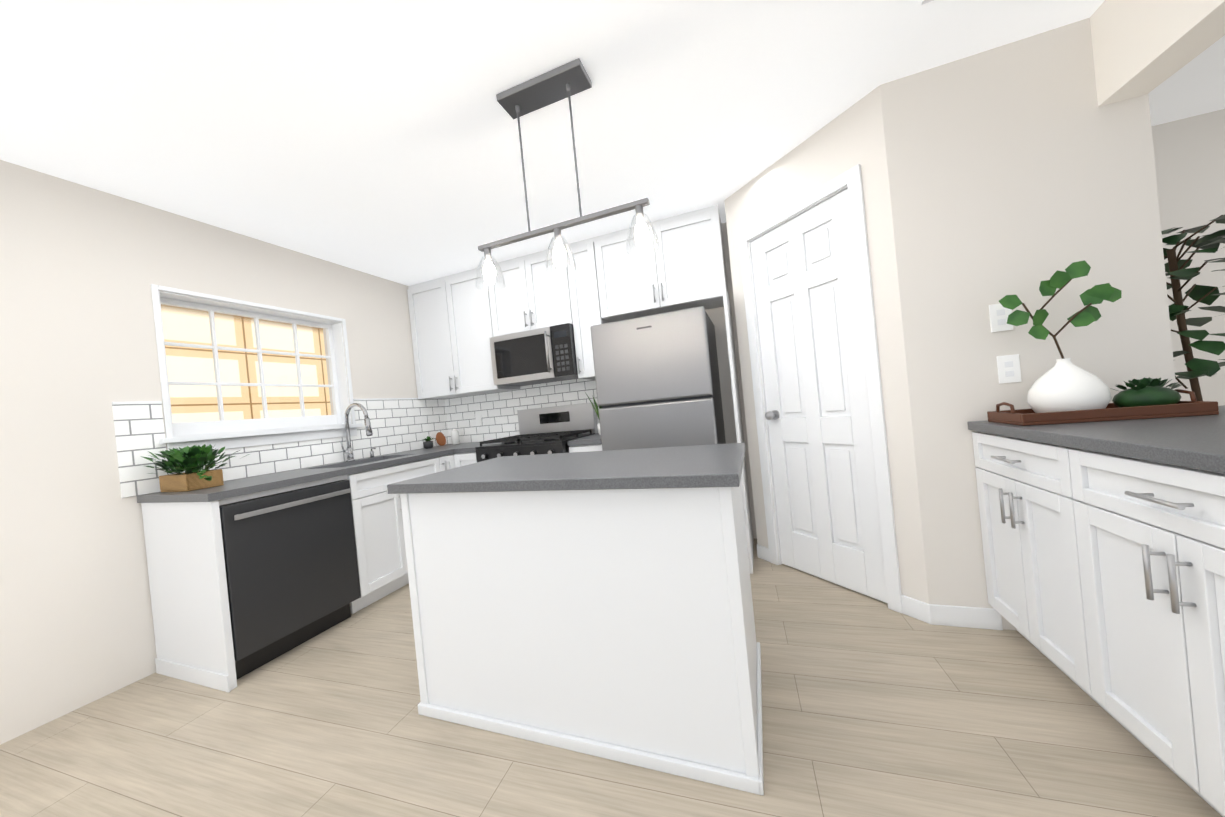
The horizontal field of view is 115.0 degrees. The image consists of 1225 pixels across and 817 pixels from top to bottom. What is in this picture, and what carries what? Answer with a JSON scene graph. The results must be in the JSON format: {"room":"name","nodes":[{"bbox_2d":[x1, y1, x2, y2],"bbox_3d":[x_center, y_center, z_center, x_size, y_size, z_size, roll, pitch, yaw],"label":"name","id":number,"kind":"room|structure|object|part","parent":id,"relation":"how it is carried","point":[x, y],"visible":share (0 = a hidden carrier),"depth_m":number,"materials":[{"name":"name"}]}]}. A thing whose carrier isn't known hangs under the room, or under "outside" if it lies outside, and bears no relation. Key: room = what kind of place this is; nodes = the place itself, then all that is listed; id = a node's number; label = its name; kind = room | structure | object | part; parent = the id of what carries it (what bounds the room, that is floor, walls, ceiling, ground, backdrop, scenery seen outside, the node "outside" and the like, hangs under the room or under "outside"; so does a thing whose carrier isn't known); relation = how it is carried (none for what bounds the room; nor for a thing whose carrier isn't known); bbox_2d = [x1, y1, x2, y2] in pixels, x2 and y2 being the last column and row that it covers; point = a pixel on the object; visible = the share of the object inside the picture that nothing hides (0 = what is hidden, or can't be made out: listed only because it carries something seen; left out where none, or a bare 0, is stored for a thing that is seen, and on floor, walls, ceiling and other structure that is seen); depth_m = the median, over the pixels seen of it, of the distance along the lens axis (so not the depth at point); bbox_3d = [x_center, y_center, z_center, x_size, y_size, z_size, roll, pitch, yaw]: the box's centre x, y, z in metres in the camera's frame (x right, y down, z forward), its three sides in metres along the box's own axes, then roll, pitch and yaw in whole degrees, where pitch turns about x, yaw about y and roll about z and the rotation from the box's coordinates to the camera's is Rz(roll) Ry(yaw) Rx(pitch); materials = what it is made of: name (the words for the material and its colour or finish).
{"room":"kitchen","nodes":[
{"label":"kitchen","id":0,"kind":"room"},
{"bbox_2d":[158,469,223,491],"bbox_3d":[-2.208,0.379,2.049,0.250,0.085,0.145,-6,0,20],"label":"planter","id":1,"kind":"object","parent":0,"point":[189,480],"depth_m":1.99,"materials":[{"name":"brown wood"}]},
{"bbox_2d":[0,160,417,744],"bbox_3d":[-2.759,0.157,1.440,0.220,2.450,6.150,-6,0,20],"label":"wall","id":2,"kind":"structure","parent":0,"point":[83,268],"depth_m":1.85,"materials":[{"name":"white paint"}]},
{"bbox_2d":[151,284,362,450],"bbox_3d":[-2.298,-0.223,2.607,0.185,0.922,1.115,-6,0,20],"label":"window","id":3,"kind":"structure","parent":2,"relation":"in","point":[222,432],"depth_m":2.55,"materials":[{"name":"white wood"}]},
{"bbox_2d":[112,398,448,497],"bbox_3d":[-2.072,0.166,2.965,0.010,0.479,2.204,-6,0,20],"label":"backsplash","id":4,"kind":"structure","parent":2,"relation":"attached to","point":[398,425],"depth_m":2.61,"materials":[{"name":"tile"}]},
{"bbox_2d":[0,539,1221,816],"bbox_3d":[1.436,1.006,-0.061,9.100,0.050,6.150,-6,0,20],"label":"floor","id":5,"kind":"structure","parent":0,"point":[872,707],"depth_m":1.32,"materials":[{"name":"brown wood"}]},
{"bbox_2d":[219,480,360,678],"bbox_3d":[-1.924,0.884,2.187,0.643,0.835,0.605,-6,0,20],"label":"dishwasher","id":6,"kind":"object","parent":5,"relation":"on","point":[291,568],"visible":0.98,"depth_m":2.03,"materials":[{"name":"grey metal"}]},
{"bbox_3d":[-1.677,0.501,2.082,0.040,0.024,0.555,-6,0,20],"label":"handle","id":7,"kind":"part","parent":6,"relation":"part of","materials":[{"name":"silver metal"}]},
{"bbox_2d":[281,452,448,613],"bbox_3d":[-1.711,0.845,2.850,0.600,0.868,0.777,-6,0,20],"label":"base cabinet","id":8,"kind":"object","parent":5,"relation":"on","point":[377,514],"depth_m":2.55,"materials":[{"name":"white wood"}]},
{"bbox_2d":[137,442,488,503],"bbox_3d":[-1.746,0.393,2.880,0.624,0.036,2.156,-6,0,20],"label":"countertop","id":9,"kind":"structure","parent":8,"relation":"on","point":[245,486],"depth_m":2.15,"materials":[{"name":"grey stone"}]},
{"bbox_2d":[140,444,248,491],"bbox_3d":[-2.173,0.303,2.058,0.396,0.228,0.376,-6,0,20],"label":"potted plant","id":10,"kind":"object","parent":9,"relation":"on","point":[187,460],"visible":1,"depth_m":1.99,"materials":[{"name":"green plant"}]},
{"bbox_2d":[340,402,375,461],"bbox_3d":[-1.886,0.171,2.982,0.274,0.433,0.245,-6,0,20],"label":"faucet","id":11,"kind":"object","parent":9,"relation":"on","point":[350,458],"depth_m":2.94,"materials":[{"name":"silver metal"}]},
{"bbox_2d":[422,436,433,448],"bbox_3d":[-1.699,0.311,3.601,0.116,0.113,0.112,-6,0,20],"label":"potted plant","id":12,"kind":"object","parent":9,"relation":"on","point":[427,443],"visible":1,"depth_m":3.57,"materials":[{"name":"grey"}]},
{"bbox_2d":[436,432,445,445],"bbox_3d":[-1.677,0.297,3.814,0.036,0.135,0.112,-6,0,20],"label":"board","id":13,"kind":"object","parent":9,"relation":"on","point":[440,439],"visible":1,"depth_m":3.81,"materials":[{"name":"brown wood"}]},
{"bbox_2d":[451,429,459,444],"bbox_3d":[-1.538,0.275,3.816,0.072,0.152,0.072,-6,0,20],"label":"canister","id":14,"kind":"object","parent":9,"relation":"on","point":[455,436],"visible":1,"depth_m":3.79,"materials":[{"name":"white ceramic"}]},
{"bbox_2d":[449,452,476,468],"bbox_3d":[-1.041,0.778,3.419,0.311,0.868,0.640,-6,0,20],"label":"base cabinet","id":15,"kind":"object","parent":5,"relation":"on","point":[456,459],"depth_m":3.17,"materials":[{"name":"white wood"}]},
{"bbox_2d":[453,443,494,451],"bbox_3d":[-1.062,0.325,3.438,0.281,0.036,0.634,-6,0,20],"label":"countertop","id":16,"kind":"structure","parent":15,"relation":"on","point":[471,448],"depth_m":3.17,"materials":[{"name":"grey stone"}]},
{"bbox_2d":[475,402,597,461],"bbox_3d":[-0.571,0.578,3.189,0.755,1.175,0.745,-6,0,20],"label":"range","id":17,"kind":"object","parent":5,"relation":"on","point":[550,430],"visible":0.33,"depth_m":3.34,"materials":[{"name":"grey metal"}]},
{"bbox_2d":[400,459,763,795],"bbox_3d":[-0.099,0.690,1.605,1.260,0.868,0.651,-6,0,20],"label":"kitchen island","id":18,"kind":"object","parent":5,"relation":"on","point":[597,603],"depth_m":1.27,"materials":[{"name":"white wood"}]},
{"bbox_2d":[387,443,744,494],"bbox_3d":[-0.140,0.240,1.612,1.292,0.036,0.715,-6,0,20],"label":"island countertop","id":19,"kind":"structure","parent":18,"relation":"on","point":[712,467],"depth_m":1.38,"materials":[{"name":"grey stone"}]},
{"bbox_2d":[567,442,601,452],"bbox_3d":[-0.039,0.681,3.071,0.294,0.868,0.600,-6,0,20],"label":"base cabinet","id":20,"kind":"object","parent":5,"relation":"on","point":[573,447],"depth_m":2.80,"materials":[{"name":"white wood"}]},
{"bbox_2d":[567,433,600,443],"bbox_3d":[-0.080,0.230,3.076,0.294,0.036,0.634,-6,0,20],"label":"countertop","id":21,"kind":"structure","parent":20,"relation":"on","point":[596,438],"depth_m":2.80,"materials":[{"name":"grey stone"}]},
{"bbox_2d":[585,392,601,434],"bbox_3d":[-0.099,0.029,3.114,0.130,0.365,0.186,-6,0,-41],"label":"snake plant","id":22,"kind":"object","parent":21,"relation":"on","point":[597,413],"visible":0.23,"depth_m":3.11,"materials":[{"name":"green plant"}]},
{"bbox_2d":[590,306,725,450],"bbox_3d":[0.404,0.230,2.840,0.760,1.680,0.717,-6,0,20],"label":"fridge","id":23,"kind":"object","parent":5,"relation":"on","point":[657,379],"visible":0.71,"depth_m":2.50,"materials":[{"name":"grey metal"}]},
{"bbox_2d":[967,405,1224,816],"bbox_3d":[1.776,0.491,0.974,0.906,0.905,1.230,-6,0,20],"label":"base cabinet","id":24,"kind":"object","parent":5,"relation":"on","point":[1103,542],"visible":1,"depth_m":1.05,"materials":[{"name":"white wood"}]},
{"bbox_2d":[967,405,1224,506],"bbox_3d":[1.745,0.057,0.969,0.882,0.036,1.230,-6,0,20],"label":"countertop","id":25,"kind":"structure","parent":24,"relation":"on","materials":[{"name":"grey stone"}]},
{"bbox_2d":[987,389,1218,425],"bbox_3d":[1.739,-0.005,1.430,0.480,0.083,0.230,-6,0,20],"label":"decorative tray","id":26,"kind":"object","parent":25,"relation":"on","point":[1109,412],"visible":0.77,"depth_m":1.33,"materials":[{"name":"brown wood"}]},
{"bbox_2d":[1027,358,1111,412],"bbox_3d":[1.686,-0.078,1.452,0.206,0.215,0.206,-6,0,20],"label":"vase","id":27,"kind":"object","parent":26,"relation":"on","point":[1066,384],"visible":0.79,"depth_m":1.40,"materials":[{"name":"white ceramic"}]},
{"bbox_2d":[999,260,1121,358],"bbox_3d":[1.668,-0.299,1.443,0.344,0.459,0.064,-6,0,20],"label":"branches","id":28,"kind":"object","parent":27,"relation":"in","point":[1088,314],"visible":0.92,"depth_m":1.43,"materials":[{"name":"green plant"}]},
{"bbox_2d":[1110,377,1181,407],"bbox_3d":[1.881,-0.050,1.373,0.169,0.119,0.114,-6,0,20],"label":"succulent plant","id":29,"kind":"object","parent":26,"relation":"on","point":[1144,391],"visible":0.85,"depth_m":1.35,"materials":[{"name":"green plant"}]},
{"bbox_2d":[1161,214,1224,400],"bbox_3d":[2.692,-0.009,1.853,0.611,1.717,0.501,-6,0,20],"label":"plant","id":30,"kind":"object","parent":5,"relation":"on","point":[1175,269],"visible":0.44,"depth_m":1.79,"materials":[{"name":"green plant"}]},
{"bbox_2d":[0,0,1224,285],"bbox_3d":[1.193,-1.482,-0.068,9.100,0.050,6.150,-6,0,20],"label":"ceiling","id":31,"kind":"structure","parent":0,"point":[378,138],"depth_m":1.64,"materials":[{"name":"white paint"}]},
{"bbox_2d":[476,58,658,289],"bbox_3d":[-0.247,-0.943,1.603,0.828,0.750,0.128,-6,0,20],"label":"pendant light","id":32,"kind":"object","parent":31,"relation":"hanging from","point":[566,80],"visible":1,"depth_m":1.58,"materials":[{"name":"silver metal"}]},
{"bbox_2d":[921,0,934,4],"bbox_3d":[1.182,-1.454,1.215,0.270,0.008,0.290,-6,0,20],"label":"ceiling vent","id":33,"kind":"object","parent":31,"relation":"in","point":[923,2],"visible":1,"depth_m":1.39,"materials":[{"name":"white paint"}]},
{"bbox_2d":[724,85,928,603],"bbox_3d":[1.149,-0.228,2.240,0.100,2.450,1.004,-6,0,-26],"label":"wall","id":34,"kind":"structure","parent":0,"point":[852,136],"depth_m":1.86,"materials":[{"name":"white paint"}]},
{"bbox_2d":[751,189,886,602],"bbox_3d":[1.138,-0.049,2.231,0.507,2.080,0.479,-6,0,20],"label":"pantry door","id":35,"kind":"structure","parent":34,"relation":"in","point":[817,416],"depth_m":2.19,"materials":[{"name":"white wood"}]},
{"bbox_2d":[738,164,901,612],"bbox_3d":[1.137,-0.079,2.230,0.076,2.157,0.784,-6,0,-26],"label":"door frame","id":36,"kind":"structure","parent":34,"relation":"attached to","point":[850,179],"depth_m":1.91,"materials":[{"name":"white wood"}]},
{"bbox_2d":[757,544,931,624],"bbox_3d":[1.215,0.951,2.215,0.012,0.090,1.012,-6,0,-26],"label":"baseboard","id":37,"kind":"structure","parent":34,"relation":"attached to","point":[917,609],"depth_m":1.82,"materials":[{"name":"white wood"}]},
{"bbox_2d":[705,109,1224,538],"bbox_3d":[2.383,-0.350,2.641,8.950,2.450,0.270,-6,0,20],"label":"wall","id":38,"kind":"structure","parent":0,"point":[1189,154],"depth_m":2.25,"materials":[{"name":"white paint"}]},
{"bbox_2d":[407,264,519,398],"bbox_3d":[-1.376,-0.672,3.670,0.966,1.078,0.345,-6,0,20],"label":"upper cabinet","id":39,"kind":"object","parent":38,"relation":"attached to","point":[457,320],"depth_m":3.51,"materials":[{"name":"white wood"}]},
{"bbox_2d":[445,379,599,443],"bbox_3d":[-0.775,0.052,3.664,1.970,0.560,0.006,-6,0,20],"label":"backsplash","id":40,"kind":"structure","parent":38,"relation":"attached to","point":[497,411],"depth_m":3.76,"materials":[{"name":"tile"}]},
{"bbox_2d":[493,245,572,335],"bbox_3d":[-0.645,-0.964,3.391,0.757,0.638,0.345,-6,0,20],"label":"upper cabinet","id":41,"kind":"object","parent":38,"relation":"attached to","point":[532,298],"depth_m":3.22,"materials":[{"name":"white wood"}]},
{"bbox_2d":[489,323,578,385],"bbox_3d":[-0.612,-0.439,3.344,0.755,0.406,0.450,-6,0,20],"label":"microwave","id":42,"kind":"object","parent":41,"relation":"attached to","point":[538,356],"visible":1,"depth_m":3.18,"materials":[{"name":"grey metal"}]},
{"bbox_3d":[-0.510,-0.448,3.093,0.020,0.326,0.050,-6,0,20],"label":"handle","id":43,"kind":"part","parent":42,"relation":"part of","materials":[{"name":"silver metal"}]},
{"bbox_2d":[565,235,616,379],"bbox_3d":[-0.154,-0.790,3.218,0.363,1.078,0.345,-6,0,20],"label":"upper cabinet","id":44,"kind":"object","parent":38,"relation":"attached to","point":[590,299],"depth_m":3.07,"materials":[{"name":"white wood"}]},
{"bbox_2d":[601,204,730,320],"bbox_3d":[0.378,-1.063,3.014,0.934,0.638,0.345,-6,0,20],"label":"upper cabinet","id":45,"kind":"object","parent":38,"relation":"attached to","point":[687,269],"depth_m":2.84,"materials":[{"name":"white wood"}]},
{"bbox_2d":[880,17,1175,629],"bbox_3d":[1.865,-0.297,2.097,0.891,2.450,1.350,-6,0,20],"label":"wall","id":46,"kind":"structure","parent":0,"point":[1021,169],"depth_m":1.64,"materials":[{"name":"white paint"}]},
{"bbox_3d":[1.638,-0.384,1.645,0.072,0.116,0.007,-6,0,20],"label":"electrical outlet plate","id":47,"kind":"part","parent":46,"relation":"part of","materials":[{"name":"white plastic"}]},
{"bbox_3d":[1.668,-0.166,1.642,0.072,0.116,0.007,-6,0,20],"label":"electrical outlet plate","id":48,"kind":"part","parent":46,"relation":"part of","materials":[{"name":"white plastic"}]},
{"bbox_2d":[1090,0,1224,106],"bbox_3d":[1.121,-1.272,-0.753,0.140,0.350,4.800,-6,0,20],"label":"header beam","id":49,"kind":"structure","parent":0,"point":[1141,47],"depth_m":1.35,"materials":[{"name":"white paint"}]},
{"label":"outside","id":50,"kind":"structure","parent":0,"visible":0},
{"bbox_2d":[161,304,330,422],"bbox_3d":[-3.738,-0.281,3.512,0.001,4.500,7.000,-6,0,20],"label":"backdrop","id":51,"kind":"structure","parent":50,"point":[237,398],"depth_m":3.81,"materials":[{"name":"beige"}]}
]}

